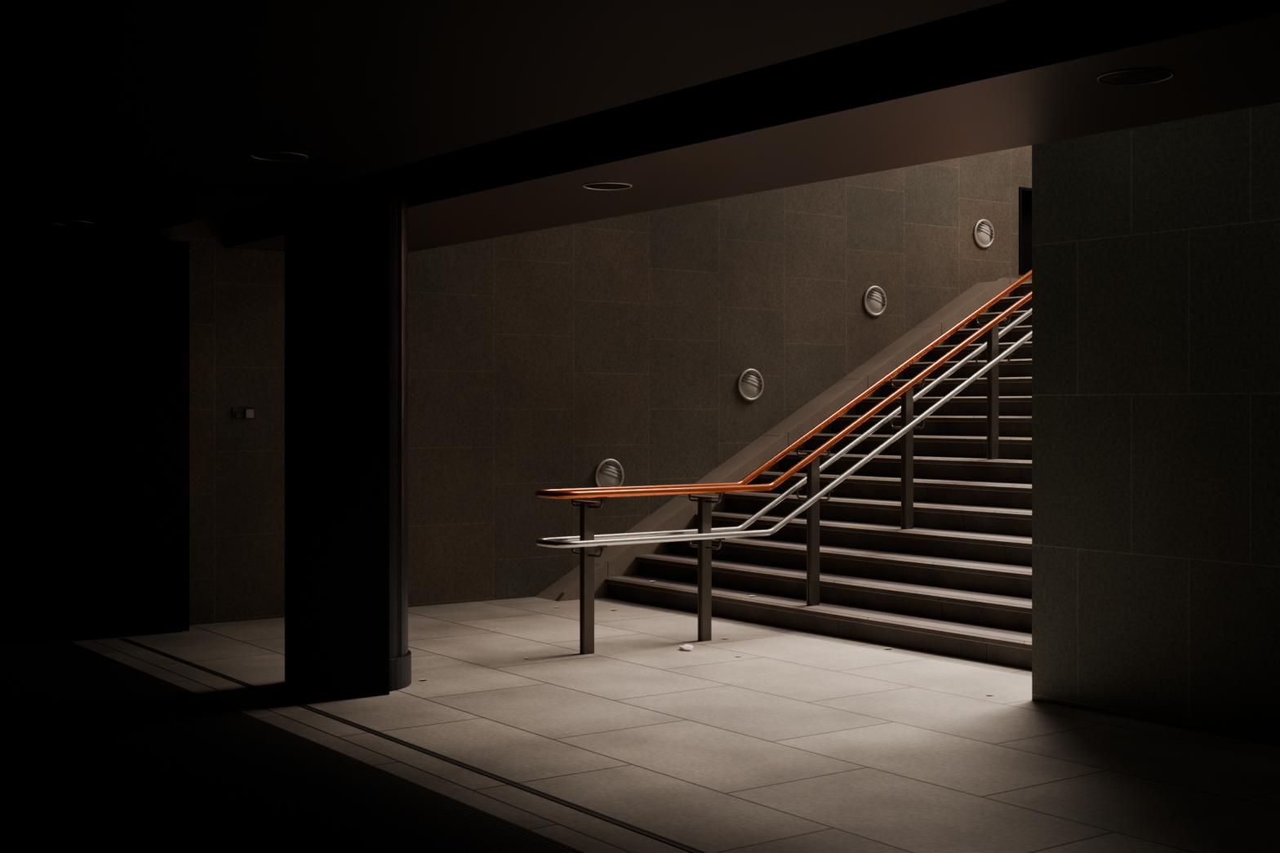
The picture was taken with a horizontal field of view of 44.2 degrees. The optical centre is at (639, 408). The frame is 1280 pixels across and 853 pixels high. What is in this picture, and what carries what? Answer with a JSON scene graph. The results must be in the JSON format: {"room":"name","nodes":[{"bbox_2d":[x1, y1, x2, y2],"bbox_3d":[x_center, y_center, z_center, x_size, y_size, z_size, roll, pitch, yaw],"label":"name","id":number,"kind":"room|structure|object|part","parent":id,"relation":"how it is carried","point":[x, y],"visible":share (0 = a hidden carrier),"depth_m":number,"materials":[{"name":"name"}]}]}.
{"room":"underground pedestrian passage","nodes":[
{"label":"underground pedestrian passage","id":0,"kind":"room"},
{"bbox_2d":[0,0,1008,238],"bbox_3d":[-1.986,-1.301,2.673,8.310,0.350,14.660,0,0,-36],"label":"ceiling","id":1,"kind":"structure","parent":0,"point":[128,118],"depth_m":5.38,"materials":[{"name":"paint"}]},
{"bbox_2d":[50,220,94,226],"bbox_3d":[-3.433,-1.123,9.535,0.254,0.015,0.254,0,0,-36],"label":"recessed light","id":2,"kind":"object","parent":1,"relation":"in","point":[71,223],"visible":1,"depth_m":9.49,"materials":[{"name":"black paint"}]},
{"bbox_2d":[249,151,307,160],"bbox_3d":[-1.606,-1.123,7.006,0.254,0.015,0.254,0,0,-36],"label":"recessed light","id":3,"kind":"object","parent":1,"relation":"in","point":[263,155],"visible":1,"depth_m":6.97,"materials":[{"name":"black paint"}]},
{"bbox_2d":[582,182,632,190],"bbox_3d":[-0.165,-1.123,7.948,0.254,0.015,0.254,0,0,-36],"label":"recessed light","id":4,"kind":"object","parent":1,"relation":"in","point":[593,185],"visible":1,"depth_m":7.92,"materials":[{"name":"metal"}]},
{"bbox_2d":[225,0,1279,252],"bbox_3d":[1.865,-1.301,5.454,1.190,0.350,14.660,0,0,-36],"label":"ceiling soffit","id":5,"kind":"structure","parent":1,"relation":"attached to","point":[1011,73],"depth_m":6.28,"materials":[{"name":"grey paint"}]},
{"bbox_2d":[1096,67,1174,84],"bbox_3d":[1.676,-1.123,5.331,0.254,0.015,0.254,0,0,-36],"label":"recessed light","id":6,"kind":"object","parent":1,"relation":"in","point":[1135,76],"visible":1,"depth_m":5.30,"materials":[{"name":"black paint"}]},
{"bbox_2d":[132,145,1031,625],"bbox_3d":[-1.749,-1.000,12.072,19.700,5.400,0.300,0,0,-36],"label":"wall","id":7,"kind":"structure","parent":0,"point":[537,359],"depth_m":12.76,"materials":[{"name":"tile"}]},
{"bbox_2d":[231,408,255,419],"bbox_3d":[-2.791,0.035,11.115,0.170,0.080,0.030,0,0,-36],"label":"wall switch","id":8,"kind":"object","parent":7,"relation":"attached to","point":[237,413],"visible":1,"depth_m":11.11,"materials":[{"name":"black plastic"}]},
{"bbox_2d":[594,458,623,487],"bbox_3d":[-0.246,0.555,12.946,0.288,0.288,0.043,0,0,-36],"label":"wall light","id":9,"kind":"object","parent":7,"relation":"attached to","point":[609,473],"visible":0.76,"depth_m":12.93,"materials":[{"name":"metal"}]},
{"bbox_2d":[737,368,763,401],"bbox_3d":[0.978,-0.208,13.830,0.288,0.288,0.043,0,0,-36],"label":"wall light","id":10,"kind":"object","parent":7,"relation":"attached to","point":[750,381],"visible":1,"depth_m":13.81,"materials":[{"name":"metal"}]},
{"bbox_2d":[863,285,886,316],"bbox_3d":[2.202,-1.005,14.714,0.288,0.288,0.043,0,0,-36],"label":"wall light","id":11,"kind":"object","parent":7,"relation":"attached to","point":[874,297],"visible":1,"depth_m":14.70,"materials":[{"name":"metal"}]},
{"bbox_2d":[973,218,994,248],"bbox_3d":[3.410,-1.732,15.587,0.288,0.288,0.043,0,0,-36],"label":"wall light","id":12,"kind":"object","parent":7,"relation":"attached to","point":[984,232],"visible":1,"depth_m":15.57,"materials":[{"name":"metal"}]},
{"bbox_2d":[1018,186,1031,274],"bbox_3d":[4.062,-1.800,16.255,0.780,0.880,0.302,0,0,-36],"label":"doorway","id":13,"kind":"object","parent":7,"relation":"attached to","point":[1024,193],"visible":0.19,"depth_m":16.32,"materials":[{"name":"black paint"}]},
{"bbox_2d":[71,596,1279,852],"bbox_3d":[-0.685,1.600,3.613,11.120,0.200,14.660,0,0,-36],"label":"floor","id":14,"kind":"structure","parent":0,"point":[801,741],"depth_m":7.20,"materials":[{"name":"tile"}]},
{"bbox_2d":[0,229,189,646],"bbox_3d":[-5.443,0.187,9.040,5.760,2.626,0.290,0,0,-36],"label":"wall pier","id":15,"kind":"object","parent":14,"relation":"on","point":[95,330],"visible":1,"depth_m":10.26,"materials":[{"name":"black paint"}]},
{"bbox_2d":[309,163,408,658],"bbox_3d":[-1.562,0.047,8.555,0.598,2.906,0.598,0,0,-36],"label":"pillar","id":16,"kind":"object","parent":14,"relation":"on","point":[392,183],"visible":0.12,"depth_m":8.44,"materials":[{"name":"metal"}]},
{"bbox_2d":[284,188,389,706],"bbox_3d":[-1.733,0.197,8.345,0.578,2.606,0.640,0,0,-36],"label":"cladding","id":17,"kind":"object","parent":16,"relation":"attached to","point":[337,245],"visible":1,"depth_m":8.07,"materials":[{"name":"black paint"}]},
{"bbox_2d":[389,649,411,691],"bbox_3d":[-1.562,1.415,8.555,0.636,0.170,0.636,0,0,-36],"label":"plinth","id":18,"kind":"object","parent":14,"relation":"on","point":[400,668],"visible":0.27,"depth_m":8.41,"materials":[{"name":"metal"}]},
{"bbox_2d":[119,638,706,852],"bbox_3d":[0.779,1.498,4.510,0.036,0.004,14.200,0,0,-36],"label":"floor track","id":19,"kind":"object","parent":14,"relation":"on","point":[593,813],"visible":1,"depth_m":6.62,"materials":[{"name":"metal"}]},
{"bbox_2d":[679,644,693,651],"bbox_3d":[0.290,1.484,9.774,0.078,0.032,0.111,0,0,-36],"label":"crumpled paper","id":20,"kind":"object","parent":14,"relation":"on","point":[686,647],"visible":1,"depth_m":9.75,"materials":[{"name":"white paper"}]},
{"bbox_2d":[605,281,1031,669],"bbox_3d":[4.562,0.215,12.975,8.390,2.870,4.906,0,0,-36],"label":"staircase","id":21,"kind":"structure","parent":14,"relation":"on","point":[957,583],"depth_m":11.56,"materials":[{"name":"stone"}]},
{"bbox_2d":[534,269,1031,654],"bbox_3d":[2.632,-0.345,11.781,7.938,3.690,0.365,0,0,-36],"label":"handrail","id":22,"kind":"object","parent":21,"relation":"attached to","point":[586,541],"visible":0.66,"depth_m":10.70,"materials":[{"name":"metal"}]},
{"bbox_3d":[2.632,-0.826,11.781,7.938,2.728,0.365,0,0,-36],"label":"rail","id":23,"kind":"part","parent":22,"relation":"part of","materials":[{"name":"orange wood"}]},
{"bbox_3d":[2.632,-0.531,11.782,7.936,2.724,0.361,0,0,-36],"label":"rail","id":24,"kind":"part","parent":22,"relation":"part of","materials":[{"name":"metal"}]},
{"bbox_2d":[534,277,1031,601],"bbox_3d":[2.842,0.190,14.980,8.830,2.919,0.354,0,0,-36],"label":"stair stringer","id":25,"kind":"object","parent":21,"relation":"attached to","point":[678,513],"visible":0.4,"depth_m":13.73,"materials":[{"name":"stone"}]},
{"bbox_2d":[1031,102,1279,747],"bbox_3d":[4.975,-0.500,4.265,0.300,4.400,9.690,0,0,-36],"label":"wall","id":26,"kind":"structure","parent":0,"point":[1156,247],"depth_m":7.50,"materials":[{"name":"tile"}]}
]}

